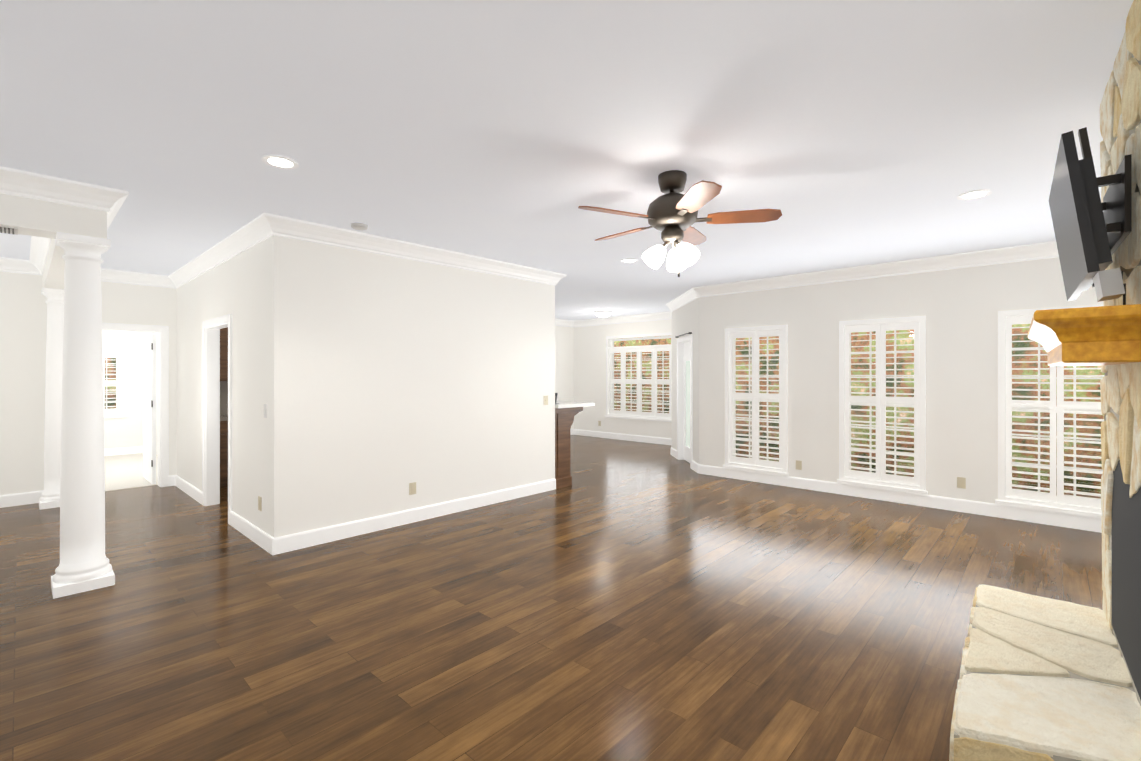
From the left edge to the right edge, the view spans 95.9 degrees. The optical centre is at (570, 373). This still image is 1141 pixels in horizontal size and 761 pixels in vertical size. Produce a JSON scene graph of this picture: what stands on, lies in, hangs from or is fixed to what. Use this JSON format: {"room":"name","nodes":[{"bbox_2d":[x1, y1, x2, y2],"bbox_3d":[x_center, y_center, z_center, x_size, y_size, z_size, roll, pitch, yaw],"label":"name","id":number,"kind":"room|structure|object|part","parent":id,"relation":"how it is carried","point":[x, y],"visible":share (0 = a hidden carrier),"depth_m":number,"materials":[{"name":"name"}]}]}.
{"room":"living room","nodes":[
{"label":"living room","id":0,"kind":"room"},
{"bbox_2d":[102,331,151,448],"bbox_3d":[-8.561,0.106,9.370,0.200,2.790,1.750,0,0,43],"label":"wall","id":1,"kind":"structure","parent":0,"point":[126,431],"depth_m":9.59,"materials":[{"name":"paint"}]},
{"bbox_2d":[102,350,125,417],"bbox_3d":[-8.545,0.188,9.349,0.252,1.235,0.680,0,0,43],"label":"window shutter","id":2,"kind":"object","parent":1,"relation":"attached to","point":[118,410],"visible":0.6,"depth_m":9.45,"materials":[{"name":"white wood"}]},
{"bbox_3d":[-8.566,0.176,9.369,0.006,1.000,0.450,0,0,43],"label":"glass","id":3,"kind":"part","parent":2,"relation":"part of","materials":[{"name":"clear glass"}]},
{"bbox_2d":[104,446,142,455],"bbox_3d":[-8.481,1.433,9.296,0.018,0.135,1.450,0,0,43],"label":"baseboard","id":4,"kind":"structure","parent":1,"relation":"attached to","point":[122,451],"depth_m":9.51,"materials":[{"name":"white wood"}]},
{"bbox_2d":[104,453,157,490],"bbox_3d":[-7.771,1.558,7.504,4.000,0.124,3.400,0,0,43],"label":"floor","id":5,"kind":"structure","parent":0,"point":[125,471],"depth_m":7.79,"materials":[{"name":"beige tile"}]},
{"bbox_2d":[152,333,157,454],"bbox_3d":[-6.662,0.106,8.693,4.000,2.790,0.150,0,0,43],"label":"wall","id":6,"kind":"structure","parent":0,"point":[156,392],"depth_m":9.53,"materials":[{"name":"paint"}]},
{"bbox_2d":[176,239,267,533],"bbox_3d":[-3.897,0.105,5.690,3.740,2.790,0.115,0,0,43],"label":"wall","id":7,"kind":"structure","parent":0,"point":[236,287],"depth_m":4.96,"materials":[{"name":"paint"}]},
{"bbox_2d":[172,475,201,503],"bbox_3d":[-4.755,1.433,6.391,1.530,0.135,0.030,0,0,43],"label":"baseboard","id":8,"kind":"structure","parent":7,"relation":"attached to","point":[186,487],"depth_m":6.39,"materials":[{"name":"white wood"}]},
{"bbox_2d":[202,314,231,524],"bbox_3d":[-3.737,0.455,5.540,1.120,2.090,0.151,0,0,43],"label":"door frame","id":9,"kind":"structure","parent":7,"relation":"attached to","point":[211,417],"depth_m":5.84,"materials":[{"name":"white wood"}]},
{"bbox_2d":[168,213,279,287],"bbox_3d":[-3.879,-1.219,5.524,3.995,0.142,0.105,0,0,43],"label":"crown molding","id":10,"kind":"structure","parent":7,"relation":"attached to","point":[249,235],"depth_m":4.97,"materials":[{"name":"white wood"}]},
{"bbox_2d":[230,511,271,551],"bbox_3d":[-2.927,1.432,4.693,1.220,0.135,0.018,0,0,43],"label":"baseboard","id":11,"kind":"structure","parent":7,"relation":"attached to","point":[252,532],"depth_m":4.67,"materials":[{"name":"white wood"}]},
{"bbox_2d":[258,496,261,510],"bbox_3d":[-2.726,1.140,4.512,0.075,0.118,0.008,0,0,43],"label":"outlet","id":12,"kind":"object","parent":7,"relation":"attached to","point":[259,503],"visible":0.95,"depth_m":4.50,"materials":[{"name":"beige plastic"}]},
{"bbox_2d":[264,404,266,417],"bbox_3d":[-2.618,0.320,4.408,0.075,0.118,0.012,0,0,43],"label":"light switch","id":13,"kind":"object","parent":7,"relation":"attached to","point":[265,410],"visible":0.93,"depth_m":4.40,"materials":[{"name":"white plastic"}]},
{"bbox_2d":[0,271,573,494],"bbox_3d":[-3.694,0.106,8.794,0.200,2.790,10.850,0,0,43],"label":"wall","id":14,"kind":"structure","parent":0,"point":[23,320],"depth_m":5.96,"materials":[{"name":"paint"}]},
{"bbox_2d":[0,257,27,273],"bbox_3d":[-6.637,-1.219,5.420,0.105,0.142,1.260,0,0,43],"label":"crown molding","id":15,"kind":"structure","parent":14,"relation":"attached to","point":[6,264],"depth_m":5.80,"materials":[{"name":"white wood"}]},
{"bbox_2d":[0,490,43,507],"bbox_3d":[-6.580,1.432,5.544,0.018,0.135,1.700,0,0,43],"label":"baseboard","id":16,"kind":"structure","parent":14,"relation":"attached to","point":[18,499],"depth_m":5.86,"materials":[{"name":"white wood"}]},
{"bbox_2d":[28,236,50,274],"bbox_3d":[-4.935,-1.219,4.784,3.460,0.142,0.105,0,0,43],"label":"crown molding","id":17,"kind":"structure","parent":14,"relation":"attached to","point":[39,245],"depth_m":5.27,"materials":[{"name":"white wood"}]},
{"bbox_2d":[107,188,128,228],"bbox_3d":[-4.566,-1.219,4.912,3.825,0.142,0.105,0,0,43],"label":"crown molding","id":18,"kind":"structure","parent":14,"relation":"attached to","point":[116,197],"depth_m":3.64,"materials":[{"name":"white wood"}]},
{"bbox_2d":[101,268,167,287],"bbox_3d":[-5.614,-1.219,6.516,0.105,0.142,0.780,0,0,43],"label":"crown molding","id":19,"kind":"structure","parent":14,"relation":"attached to","point":[108,275],"depth_m":6.56,"materials":[{"name":"white wood"}]},
{"bbox_2d":[102,323,167,486],"bbox_3d":[-5.759,0.435,6.583,0.236,2.130,0.940,0,0,43],"label":"door frame","id":20,"kind":"structure","parent":14,"relation":"attached to","point":[162,331],"depth_m":6.81,"materials":[{"name":"white wood"}]},
{"bbox_2d":[143,334,155,483],"bbox_3d":[-5.880,0.479,7.175,0.805,2.018,0.050,0,0,43],"label":"bedroom door","id":21,"kind":"structure","parent":14,"relation":"in","point":[149,408],"depth_m":7.06,"materials":[{"name":"white wood"}]},
{"bbox_2d":[220,327,227,382],"bbox_3d":[-4.906,-0.350,7.082,0.355,0.900,0.482,0,0,43],"label":"upper cabinet","id":22,"kind":"object","parent":14,"relation":"attached to","point":[224,331],"depth_m":7.02,"materials":[{"name":"brown wood"}]},
{"bbox_2d":[220,383,227,414],"bbox_3d":[-4.203,0.341,8.076,0.025,0.480,2.895,0,0,43],"label":"backsplash","id":23,"kind":"structure","parent":14,"relation":"attached to","point":[223,386],"depth_m":7.30,"materials":[{"name":"grey tile"}]},
{"bbox_2d":[555,319,575,326],"bbox_3d":[-2.522,-1.218,9.828,0.105,0.142,7.740,0,0,43],"label":"crown molding","id":24,"kind":"structure","parent":14,"relation":"attached to","point":[558,322],"depth_m":12.38,"materials":[{"name":"white wood"}]},
{"bbox_2d":[268,235,554,537],"bbox_3d":[-1.385,0.105,5.531,0.150,2.790,3.310,0,0,43],"label":"wall","id":25,"kind":"structure","parent":0,"point":[390,378],"depth_m":5.06,"materials":[{"name":"paint"}]},
{"bbox_2d":[268,479,555,554],"bbox_3d":[-1.330,1.432,5.467,0.018,0.135,3.328,0,0,43],"label":"baseboard","id":26,"kind":"structure","parent":25,"relation":"attached to","point":[268,543],"depth_m":5.05,"materials":[{"name":"white wood"}]},
{"bbox_2d":[409,482,415,494],"bbox_3d":[-1.592,1.160,5.192,0.008,0.118,0.075,0,0,43],"label":"outlet","id":27,"kind":"object","parent":25,"relation":"attached to","point":[412,488],"visible":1,"depth_m":5.19,"materials":[{"name":"beige plastic"}]},
{"bbox_2d":[280,216,565,285],"bbox_3d":[-1.246,-1.219,5.493,0.105,0.142,3.385,0,0,43],"label":"crown molding","id":28,"kind":"structure","parent":25,"relation":"attached to","point":[292,228],"depth_m":5.08,"materials":[{"name":"white wood"}]},
{"bbox_2d":[544,396,547,404],"bbox_3d":[-0.312,0.340,6.560,0.012,0.118,0.075,0,0,43],"label":"light switch","id":29,"kind":"object","parent":25,"relation":"attached to","point":[545,400],"visible":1,"depth_m":6.56,"materials":[{"name":"beige plastic"}]},
{"bbox_2d":[0,435,1102,760],"bbox_3d":[-0.099,1.560,5.575,9.850,0.120,11.050,0,0,43],"label":"floor","id":30,"kind":"structure","parent":0,"point":[632,601],"depth_m":3.05,"materials":[{"name":"brown wood"}]},
{"bbox_2d":[39,288,63,509],"bbox_3d":[-5.859,0.275,5.890,0.310,2.450,0.310,0,0,43],"label":"column","id":31,"kind":"structure","parent":30,"relation":"on","point":[50,497],"depth_m":5.79,"materials":[{"name":"white"}]},
{"bbox_2d":[51,232,114,598],"bbox_3d":[-3.454,0.275,3.645,0.310,2.450,0.310,0,0,43],"label":"column","id":32,"kind":"structure","parent":30,"relation":"on","point":[84,565],"depth_m":3.56,"materials":[{"name":"white wood"}]},
{"bbox_2d":[220,419,227,486],"bbox_3d":[-4.804,1.060,6.987,0.634,0.880,0.482,0,0,43],"label":"base cabinet","id":33,"kind":"object","parent":30,"relation":"on","point":[223,422],"depth_m":6.78,"materials":[{"name":"brown wood"}]},
{"bbox_2d":[220,415,227,418],"bbox_3d":[-3.977,0.601,7.865,0.644,0.040,2.915,0,0,43],"label":"countertop","id":34,"kind":"structure","parent":33,"relation":"on","point":[221,416],"depth_m":6.89,"materials":[{"name":"stone"}]},
{"bbox_2d":[555,401,594,488],"bbox_3d":[-0.896,0.953,7.392,2.085,1.095,1.380,0,0,43],"label":"kitchen island","id":35,"kind":"object","parent":30,"relation":"on","point":[566,412],"depth_m":6.81,"materials":[{"name":"brown wood"}]},
{"bbox_2d":[949,0,1140,760],"bbox_3d":[2.109,0.107,1.855,1.098,2.798,1.538,0,0,41],"label":"stone fireplace","id":36,"kind":"object","parent":30,"relation":"on","point":[1044,679],"visible":0.81,"depth_m":1.90,"materials":[{"name":"beige stone"}]},
{"bbox_2d":[1028,304,1140,365],"bbox_3d":[2.002,-0.123,2.053,0.250,0.174,1.140,0,0,41],"label":"mantel shelf","id":37,"kind":"object","parent":36,"relation":"attached to","point":[1098,336],"visible":1,"depth_m":1.65,"materials":[{"name":"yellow wood"}]},
{"bbox_2d":[1049,127,1131,304],"bbox_3d":[2.009,-0.550,2.007,0.179,0.675,0.880,0,0,41],"label":"wall-mounted tv","id":38,"kind":"object","parent":36,"relation":"attached to","point":[1091,231],"visible":0.98,"depth_m":1.75,"materials":[{"name":"black plastic"},{"name":"glass"}]},
{"bbox_2d":[0,0,1133,320],"bbox_3d":[-1.561,-1.350,6.940,13.850,0.120,11.050,0,0,43],"label":"ceiling","id":39,"kind":"structure","parent":0,"point":[840,134],"depth_m":2.63,"materials":[{"name":"paint"}]},
{"bbox_2d":[0,193,106,289],"bbox_3d":[-5.234,-1.120,4.274,3.720,0.340,1.740,0,0,43],"label":"header beam","id":40,"kind":"structure","parent":39,"relation":"attached to","point":[36,217],"depth_m":3.49,"materials":[{"name":"paint"}]},
{"bbox_2d":[0,225,17,234],"bbox_3d":[-3.715,-0.944,3.365,0.220,0.012,0.135,0,0,43],"label":"air vent grille","id":41,"kind":"object","parent":40,"relation":"attached to","point":[8,229],"visible":1,"depth_m":3.36,"materials":[{"name":"white metal"}]},
{"bbox_2d":[0,166,107,213],"bbox_3d":[-3.805,-1.220,3.001,0.105,0.142,1.590,0,0,43],"label":"crown molding","id":42,"kind":"structure","parent":39,"relation":"attached to","point":[15,182],"depth_m":3.41,"materials":[{"name":"white wood"}]},
{"bbox_2d":[262,155,298,168],"bbox_3d":[-1.763,-1.286,3.127,0.196,0.008,0.196,0,0,43],"label":"recessed light","id":43,"kind":"object","parent":39,"relation":"in","point":[279,161],"visible":0.96,"depth_m":3.11,"materials":[{"name":"white"}]},
{"bbox_2d":[351,223,367,230],"bbox_3d":[-1.830,-1.272,4.462,0.140,0.034,0.140,0,0,43],"label":"smoke detector","id":44,"kind":"object","parent":39,"relation":"attached to","point":[359,226],"visible":1,"depth_m":4.42,"materials":[{"name":"white plastic"}]},
{"bbox_2d":[595,311,611,316],"bbox_3d":[0.680,-1.233,10.696,0.360,0.109,0.360,0,0,43],"label":"light","id":45,"kind":"object","parent":39,"relation":"attached to","point":[603,313],"visible":1,"depth_m":10.58,"materials":[{"name":"white"}]},
{"bbox_2d":[621,258,637,262],"bbox_3d":[0.670,-1.285,5.849,0.196,0.008,0.196,0,0,43],"label":"recessed light","id":46,"kind":"object","parent":39,"relation":"in","point":[629,260],"visible":1,"depth_m":5.82,"materials":[{"name":"white"}]},
{"bbox_2d":[578,170,781,276],"bbox_3d":[0.640,-0.960,3.392,1.258,0.659,1.283,0,0,43],"label":"fan","id":47,"kind":"object","parent":39,"relation":"hanging from","point":[672,213],"visible":1,"depth_m":3.27,"materials":[{"name":"brown wood"}]},
{"bbox_2d":[957,189,991,199],"bbox_3d":[2.901,-1.286,3.697,0.196,0.008,0.196,0,0,43],"label":"recessed light","id":48,"kind":"object","parent":39,"relation":"in","point":[974,194],"visible":0.92,"depth_m":3.68,"materials":[{"name":"white"}]},
{"bbox_2d":[574,319,670,438],"bbox_3d":[1.339,0.106,11.653,3.657,2.790,0.200,0,0,43],"label":"wall","id":49,"kind":"structure","parent":0,"point":[589,363],"depth_m":12.13,"materials":[{"name":"paint"}]},
{"bbox_2d":[572,429,670,444],"bbox_3d":[1.349,1.434,11.495,3.427,0.135,0.018,0,0,43],"label":"baseboard","id":50,"kind":"structure","parent":49,"relation":"attached to","point":[666,441],"depth_m":11.62,"materials":[{"name":"white wood"}]},
{"bbox_2d":[576,313,670,325],"bbox_3d":[1.353,-1.218,11.433,3.337,0.142,0.105,0,0,43],"label":"crown molding","id":51,"kind":"structure","parent":49,"relation":"attached to","point":[642,317],"depth_m":11.57,"materials":[{"name":"white wood"}]},
{"bbox_2d":[605,333,670,421],"bbox_3d":[1.557,0.074,11.415,1.840,1.865,0.252,0,0,43],"label":"window shutter","id":52,"kind":"object","parent":49,"relation":"attached to","point":[639,381],"visible":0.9,"depth_m":11.37,"materials":[{"name":"white wood"}]},
{"bbox_2d":[671,298,698,463],"bbox_3d":[2.004,0.106,8.649,0.200,2.790,1.800,0,0,-2],"label":"wall","id":53,"kind":"structure","parent":0,"point":[685,319],"depth_m":8.28,"materials":[{"name":"paint"}]},
{"bbox_2d":[670,447,676,458],"bbox_3d":[1.873,1.433,9.295,0.366,0.135,0.366,0,0,43],"label":"baseboard","id":54,"kind":"structure","parent":53,"relation":"attached to","point":[673,452],"depth_m":9.30,"materials":[{"name":"white wood"}]},
{"bbox_2d":[677,335,691,467],"bbox_3d":[2.014,0.446,8.572,0.750,2.110,0.832,0,0,43],"label":"door frame","id":55,"kind":"structure","parent":53,"relation":"attached to","point":[680,342],"depth_m":8.97,"materials":[{"name":"white wood"}]},
{"bbox_2d":[683,342,689,462],"bbox_3d":[1.984,0.478,8.578,0.095,2.025,0.790,0,0,-2],"label":"patio door","id":56,"kind":"structure","parent":53,"relation":"in","point":[686,358],"depth_m":8.77,"materials":[{"name":"white"}]},
{"bbox_2d":[699,257,1103,503],"bbox_3d":[3.728,0.105,6.209,4.720,2.790,0.200,0,0,43],"label":"wall","id":57,"kind":"structure","parent":0,"point":[959,308],"depth_m":5.81,"materials":[{"name":"paint"}]},
{"bbox_2d":[723,325,788,475],"bbox_3d":[2.621,0.353,7.206,0.920,2.005,0.252,0,0,43],"label":"window shutter","id":58,"kind":"object","parent":57,"relation":"attached to","point":[754,463],"visible":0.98,"depth_m":7.14,"materials":[{"name":"white painted wood"}]},
{"bbox_3d":[2.641,0.340,7.228,0.690,1.770,0.006,0,0,43],"label":"glass","id":59,"kind":"part","parent":58,"relation":"part of","materials":[{"name":"clear glass"}]},
{"bbox_2d":[796,460,801,469],"bbox_3d":[2.994,1.200,6.750,0.075,0.118,0.008,0,0,43],"label":"outlet","id":60,"kind":"object","parent":57,"relation":"attached to","point":[798,465],"visible":1,"depth_m":6.75,"materials":[{"name":"beige plastic"}]},
{"bbox_2d":[660,241,1058,313],"bbox_3d":[3.522,-1.219,7.063,5.946,0.142,1.378,0,0,43],"label":"crown molding","id":61,"kind":"structure","parent":57,"relation":"attached to","point":[1044,250],"depth_m":6.05,"materials":[{"name":"white wood"}]},
{"bbox_2d":[837,316,927,494],"bbox_3d":[3.736,0.353,6.166,0.930,2.005,0.252,0,0,43],"label":"window shutter","id":62,"kind":"object","parent":57,"relation":"attached to","point":[880,478],"visible":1,"depth_m":6.09,"materials":[{"name":"white painted wood"}]},
{"bbox_3d":[3.756,0.340,6.187,0.700,1.770,0.006,0,0,43],"label":"glass","id":63,"kind":"part","parent":62,"relation":"part of","materials":[{"name":"clear glass"}]},
{"bbox_2d":[691,460,1101,532],"bbox_3d":[3.642,1.433,6.313,4.987,0.135,0.272,0,0,43],"label":"baseboard","id":64,"kind":"structure","parent":57,"relation":"attached to","point":[1081,522],"depth_m":5.83,"materials":[{"name":"white wood"}]},
{"bbox_2d":[957,477,965,488],"bbox_3d":[4.243,1.185,5.585,0.075,0.118,0.008,0,0,43],"label":"outlet","id":65,"kind":"object","parent":57,"relation":"attached to","point":[961,482],"visible":1,"depth_m":5.58,"materials":[{"name":"beige plastic"}]},
{"bbox_2d":[995,304,1103,517],"bbox_3d":[4.847,0.352,5.128,0.930,2.005,0.252,0,0,43],"label":"window shutter","id":66,"kind":"object","parent":57,"relation":"attached to","point":[1008,495],"visible":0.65,"depth_m":5.15,"materials":[{"name":"white painted wood"}]},
{"bbox_3d":[4.867,0.340,5.150,0.700,1.770,0.006,0,0,43],"label":"glass","id":67,"kind":"part","parent":66,"relation":"part of","materials":[{"name":"clear glass"}]},
{"label":"outside","id":68,"kind":"structure","parent":0,"visible":0},
{"bbox_2d":[105,358,115,408],"bbox_3d":[-9.549,-0.099,10.327,0.050,4.000,3.100,0,0,43],"label":"window","id":69,"kind":"structure","parent":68,"point":[113,371],"depth_m":10.49,"materials":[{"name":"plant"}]},
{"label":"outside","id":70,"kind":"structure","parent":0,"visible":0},
{"bbox_2d":[614,336,670,412],"bbox_3d":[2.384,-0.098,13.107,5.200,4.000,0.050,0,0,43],"label":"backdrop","id":71,"kind":"structure","parent":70,"point":[638,342],"depth_m":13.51,"materials":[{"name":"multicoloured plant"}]},
{"bbox_2d":[736,324,1103,498],"bbox_3d":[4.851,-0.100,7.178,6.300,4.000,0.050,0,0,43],"label":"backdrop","id":72,"kind":"structure","parent":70,"point":[1020,420],"depth_m":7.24,"materials":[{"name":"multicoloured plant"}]}
]}

